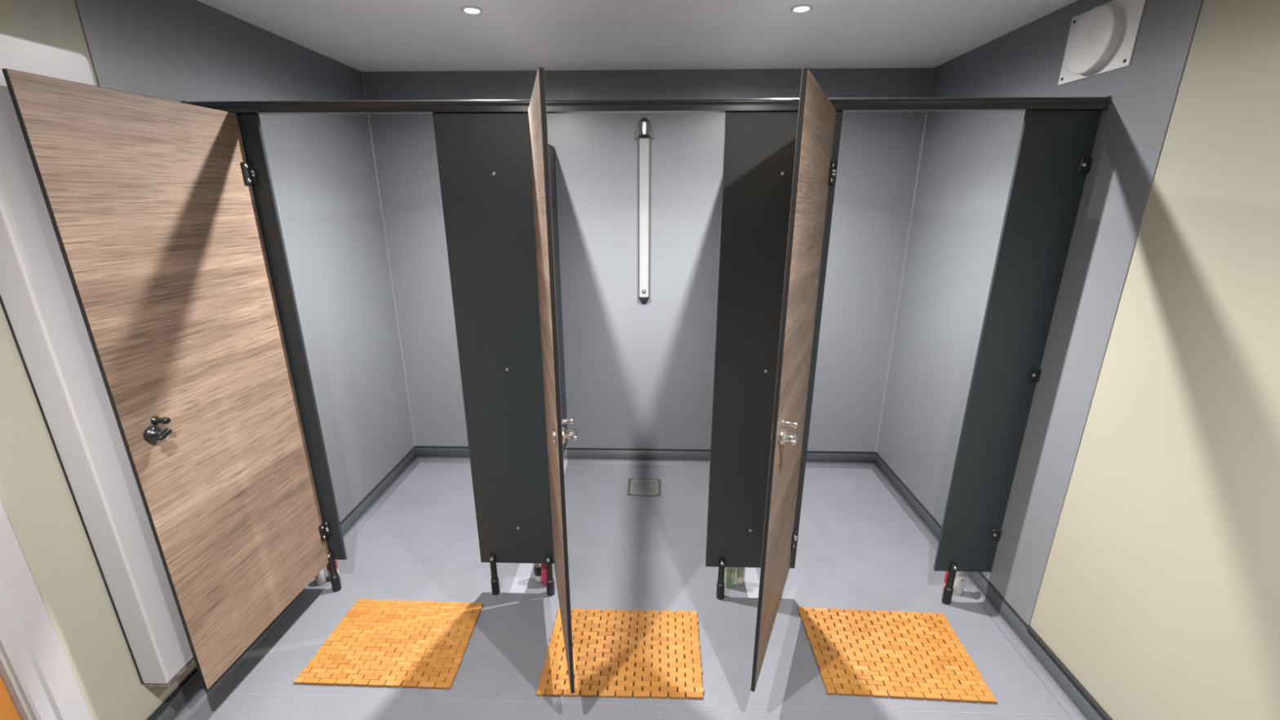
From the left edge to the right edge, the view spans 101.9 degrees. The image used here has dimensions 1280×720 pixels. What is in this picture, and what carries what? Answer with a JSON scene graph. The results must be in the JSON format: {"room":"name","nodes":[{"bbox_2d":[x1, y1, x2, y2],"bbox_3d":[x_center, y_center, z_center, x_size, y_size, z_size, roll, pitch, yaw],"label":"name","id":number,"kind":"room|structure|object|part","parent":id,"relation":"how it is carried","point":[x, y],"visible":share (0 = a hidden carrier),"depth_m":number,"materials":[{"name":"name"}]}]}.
{"room":"shower room","nodes":[
{"label":"shower room","id":0,"kind":"room"},
{"bbox_2d":[0,0,414,719],"bbox_3d":[-1.646,0.373,0.536,0.120,2.346,5.749,0,17,2],"label":"wall","id":1,"kind":"structure","parent":0,"point":[322,166],"depth_m":2.02,"materials":[{"name":"beige paint"}]},
{"bbox_2d":[0,653,31,719],"bbox_3d":[-1.640,0.464,0.758,0.112,2.040,0.864,0,17,2],"label":"door","id":2,"kind":"structure","parent":1,"relation":"in","point":[12,707],"depth_m":1.30,"materials":[{"name":"orange wood"}]},
{"bbox_2d":[0,497,93,719],"bbox_3d":[-1.574,0.423,0.743,0.020,2.127,1.040,0,17,2],"label":"trim","id":3,"kind":"structure","parent":1,"relation":"attached to","point":[31,646],"depth_m":1.32,"materials":[{"name":"grey paint"}]},
{"bbox_2d":[0,31,195,686],"bbox_3d":[-1.516,0.112,1.508,0.083,1.846,0.312,0,17,2],"label":"door frame","id":4,"kind":"structure","parent":1,"relation":"attached to","point":[38,301],"depth_m":1.37,"materials":[{"name":"paint"}]},
{"bbox_2d":[146,668,198,719],"bbox_3d":[-1.555,1.101,1.789,0.014,0.014,0.550,0,17,2],"label":"trim","id":5,"kind":"structure","parent":1,"relation":"attached to","point":[191,677],"depth_m":1.73,"materials":[{"name":"black"}]},
{"bbox_2d":[153,446,419,719],"bbox_3d":[-1.521,0.930,2.519,0.034,0.104,2.047,0,17,2],"label":"baseboard","id":6,"kind":"structure","parent":1,"relation":"attached to","point":[188,701],"depth_m":2.37,"materials":[{"name":"plastic"}]},
{"bbox_2d":[190,462,1071,719],"bbox_3d":[-0.058,1.553,0.856,3.298,0.101,5.749,0,17,2],"label":"floor","id":7,"kind":"structure","parent":0,"point":[858,548],"depth_m":2.29,"materials":[{"name":"plastic"}]},
{"bbox_2d":[236,113,346,591],"bbox_3d":[-1.421,0.099,2.058,0.228,1.965,0.036,0,17,2],"label":"pilaster","id":8,"kind":"object","parent":7,"relation":"on","point":[250,126],"visible":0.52,"depth_m":2.00,"materials":[{"name":"black laminate"}]},
{"bbox_2d":[1,68,329,689],"bbox_3d":[-1.379,0.118,1.736,0.071,1.810,0.654,1,17,4],"label":"door","id":9,"kind":"structure","parent":8,"relation":"attached to","point":[149,201],"depth_m":1.61,"materials":[{"name":"brown wood"}]},
{"bbox_3d":[-1.369,0.911,2.308,0.032,0.134,0.032,0,17,2],"label":"leg","id":10,"kind":"part","parent":8,"relation":"part of","materials":[{"name":"black plastic"}]},
{"bbox_2d":[315,568,326,585],"bbox_3d":[-1.465,0.969,2.372,0.042,0.116,0.042,0,17,2],"label":"shampoo bottle","id":11,"kind":"object","parent":7,"relation":"on","point":[321,579],"visible":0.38,"depth_m":2.37,"materials":[{"name":"grey plastic"}]},
{"bbox_2d":[326,560,339,580],"bbox_3d":[-1.422,0.923,2.387,0.048,0.196,0.038,0,17,2],"label":"bottle","id":12,"kind":"object","parent":7,"relation":"on","point":[335,561],"visible":0.15,"depth_m":2.39,"materials":[{"name":"red"}]},
{"bbox_2d":[293,599,483,688],"bbox_3d":[-0.965,1.117,2.071,0.579,0.012,0.415,0,17,2],"label":"bath mat","id":13,"kind":"object","parent":7,"relation":"on","point":[421,644],"visible":1,"depth_m":2.04,"materials":[{"name":"orange wood"}]},
{"bbox_2d":[432,112,555,596],"bbox_3d":[-0.527,0.106,2.034,0.350,1.965,0.036,0,17,2],"label":"pilaster","id":14,"kind":"object","parent":7,"relation":"on","point":[484,158],"visible":0.94,"depth_m":1.97,"materials":[{"name":"black laminate"}]},
{"bbox_3d":[-0.646,0.917,2.288,0.032,0.134,0.032,0,17,2],"label":"leg","id":15,"kind":"part","parent":14,"relation":"part of","materials":[{"name":"black plastic"}]},
{"bbox_3d":[-0.399,0.919,2.282,0.032,0.134,0.032,0,17,2],"label":"leg","id":16,"kind":"part","parent":14,"relation":"part of","materials":[{"name":"black plastic"}]},
{"bbox_2d":[528,66,577,693],"bbox_3d":[-0.277,0.123,1.719,0.071,1.810,0.648,-4,18,-13],"label":"door","id":17,"kind":"structure","parent":14,"relation":"attached to","point":[557,435],"depth_m":1.50,"materials":[{"name":"brown wood"}]},
{"bbox_2d":[533,563,542,582],"bbox_3d":[-0.464,0.933,2.376,0.045,0.179,0.045,0,17,2],"label":"shampoo bottle","id":18,"kind":"object","parent":7,"relation":"on","point":[537,566],"visible":0.39,"depth_m":2.37,"materials":[{"name":"grey plastic"}]},
{"bbox_2d":[541,563,546,586],"bbox_3d":[-0.423,0.949,2.353,0.053,0.166,0.035,0,17,2],"label":"bottle","id":19,"kind":"object","parent":7,"relation":"on","point":[544,576],"visible":0.22,"depth_m":2.34,"materials":[{"name":"red"}]},
{"bbox_2d":[536,608,703,698],"bbox_3d":[-0.063,1.131,2.026,0.600,0.011,0.405,0,17,2],"label":"bath mat","id":20,"kind":"object","parent":7,"relation":"on","point":[621,653],"visible":0.96,"depth_m":2.00,"materials":[{"name":"orange"}]},
{"bbox_2d":[626,478,661,496],"bbox_3d":[0.026,0.778,3.175,0.200,0.004,0.200,0,17,2],"label":"floor drain","id":21,"kind":"object","parent":7,"relation":"on","point":[636,486],"visible":1,"depth_m":3.17,"materials":[{"name":"grey metal"}]},
{"bbox_2d":[724,567,736,588],"bbox_3d":[0.407,0.936,2.335,0.057,0.201,0.040,0,17,2],"label":"shampoo bottle","id":22,"kind":"object","parent":7,"relation":"on","point":[730,572],"visible":0.42,"depth_m":2.33,"materials":[{"name":"green plastic"}]},
{"bbox_2d":[735,567,745,584],"bbox_3d":[0.457,0.934,2.357,0.043,0.189,0.032,0,17,2],"label":"lotion bottle","id":23,"kind":"object","parent":7,"relation":"on","point":[740,574],"visible":0.41,"depth_m":2.36,"materials":[{"name":"beige plastic"}]},
{"bbox_2d":[705,111,843,599],"bbox_3d":[0.479,0.115,2.007,0.386,1.965,0.036,0,17,2],"label":"pilaster","id":24,"kind":"object","parent":7,"relation":"on","point":[759,155],"visible":0.72,"depth_m":1.94,"materials":[{"name":"black laminate"}]},
{"bbox_2d":[182,95,1111,115],"bbox_3d":[-0.015,-0.848,1.733,3.052,0.040,0.050,0,17,2],"label":"headrail","id":25,"kind":"object","parent":24,"relation":"on","point":[964,104],"visible":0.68,"depth_m":1.71,"materials":[{"name":"black metal"}]},
{"bbox_3d":[1.509,-0.836,1.693,0.003,0.040,0.050,0,17,2],"label":"plate","id":26,"kind":"part","parent":25,"relation":"part of","materials":[{"name":"grey metal"}]},
{"bbox_3d":[0.355,0.925,2.261,0.032,0.134,0.032,0,17,2],"label":"leg","id":27,"kind":"part","parent":24,"relation":"part of","materials":[{"name":"black plastic"}]},
{"bbox_2d":[751,67,836,692],"bbox_3d":[0.524,0.129,1.700,0.071,1.810,0.664,8,19,24],"label":"door","id":28,"kind":"structure","parent":24,"relation":"attached to","point":[814,169],"depth_m":1.55,"materials":[{"name":"brown wood"}]},
{"bbox_3d":[0.504,0.129,1.700,0.012,1.810,0.646,8,19,24],"label":"panel","id":29,"kind":"part","parent":28,"relation":"part of","materials":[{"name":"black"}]},
{"bbox_2d":[797,607,997,702],"bbox_3d":[0.975,1.132,2.023,0.610,0.012,0.424,0,17,2],"label":"bath mat","id":30,"kind":"object","parent":7,"relation":"on","point":[912,655],"visible":1,"depth_m":1.99,"materials":[{"name":"orange wood"}]},
{"bbox_2d":[942,571,948,590],"bbox_3d":[1.385,0.946,2.313,0.040,0.196,0.032,0,17,2],"label":"bottle","id":31,"kind":"object","parent":7,"relation":"on","point":[946,572],"visible":0.14,"depth_m":2.32,"materials":[{"name":"red"}]},
{"bbox_2d":[952,571,967,595],"bbox_3d":[1.420,0.952,2.299,0.050,0.192,0.040,0,17,2],"label":"tube","id":32,"kind":"object","parent":7,"relation":"on","point":[961,576],"visible":0.53,"depth_m":2.29,"materials":[{"name":"grey plastic"}]},
{"bbox_2d":[196,0,1077,71],"bbox_3d":[-0.058,-0.782,0.130,3.298,0.100,5.749,0,17,2],"label":"ceiling","id":33,"kind":"structure","parent":0,"point":[361,35],"depth_m":2.11,"materials":[{"name":"paint"}]},
{"bbox_2d":[460,5,483,13],"bbox_3d":[-0.612,-1.274,1.891,0.082,0.006,0.082,0,17,2],"label":"recessed light","id":34,"kind":"object","parent":33,"relation":"in","point":[467,9],"visible":1,"depth_m":1.88,"materials":[{"name":"white plastic"}]},
{"bbox_2d":[790,4,813,13],"bbox_3d":[0.584,-1.269,1.876,0.082,0.006,0.082,0,17,2],"label":"recessed light","id":35,"kind":"object","parent":33,"relation":"in","point":[800,8],"visible":1,"depth_m":1.87,"materials":[{"name":"white plastic"}]},
{"bbox_2d":[360,67,934,452],"bbox_3d":[0.021,-0.448,3.176,3.064,2.346,0.127,0,17,2],"label":"wall","id":36,"kind":"structure","parent":0,"point":[639,375],"depth_m":3.05,"materials":[{"name":"grey paint"}]},
{"bbox_3d":[-1.506,-0.490,3.145,0.007,2.245,0.007,0,17,2],"label":"corner trim","id":37,"kind":"part","parent":36,"relation":"part of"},
{"bbox_2d":[547,143,568,453],"bbox_3d":[-0.507,-0.148,2.599,0.026,1.815,1.194,0,17,2],"label":"partition","id":38,"kind":"structure","parent":36,"relation":"attached to","point":[551,148],"depth_m":3.03,"materials":[{"name":"black laminate"}]},
{"bbox_2d":[638,117,650,301],"bbox_3d":[0.024,-0.835,2.974,0.116,1.014,0.043,0,17,2],"label":"shower","id":39,"kind":"object","parent":36,"relation":"attached to","point":[644,140],"visible":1,"depth_m":2.98,"materials":[{"name":"grey"}]},
{"bbox_2d":[415,445,875,468],"bbox_3d":[0.019,0.643,3.439,3.058,0.104,0.034,0,17,2],"label":"baseboard","id":40,"kind":"structure","parent":36,"relation":"attached to","point":[429,454],"depth_m":3.45,"materials":[{"name":"plastic"}]},
{"bbox_3d":[1.544,-0.465,3.064,0.007,2.245,0.007,0,17,2],"label":"corner trim","id":41,"kind":"part","parent":36,"relation":"part of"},
{"bbox_2d":[876,0,1279,719],"bbox_3d":[1.530,0.399,0.451,0.120,2.346,5.749,0,17,2],"label":"wall","id":42,"kind":"structure","parent":0,"point":[1140,540],"depth_m":1.56,"materials":[{"name":"beige paint"}]},
{"bbox_2d":[871,452,1105,719],"bbox_3d":[1.453,1.469,0.785,0.034,0.104,5.509,0,17,2],"label":"baseboard","id":43,"kind":"structure","parent":42,"relation":"attached to","point":[1066,693],"depth_m":2.12,"materials":[{"name":"plastic"}]},
{"bbox_2d":[933,110,1102,604],"bbox_3d":[1.390,0.122,1.982,0.242,1.965,0.036,0,17,2],"label":"pilaster","id":44,"kind":"object","parent":42,"relation":"attached to","point":[1053,162],"visible":1,"depth_m":1.91,"materials":[{"name":"black laminate"}]},
{"bbox_3d":[1.341,0.933,2.235,0.032,0.134,0.032,0,17,2],"label":"leg","id":45,"kind":"part","parent":44,"relation":"part of","materials":[{"name":"black plastic"}]},
{"bbox_2d":[1026,625,1112,719],"bbox_3d":[1.446,1.634,0.076,0.014,0.014,4.056,0,17,2],"label":"trim","id":46,"kind":"structure","parent":42,"relation":"attached to","point":[1053,655],"depth_m":1.80,"materials":[{"name":"black"}]},
{"bbox_2d":[1057,0,1146,85],"bbox_3d":[1.495,-1.054,1.711,0.042,0.213,0.296,0,17,2],"label":"fan","id":47,"kind":"object","parent":42,"relation":"attached to","point":[1101,39],"visible":1,"depth_m":1.67,"materials":[{"name":"white plastic"}]}
]}

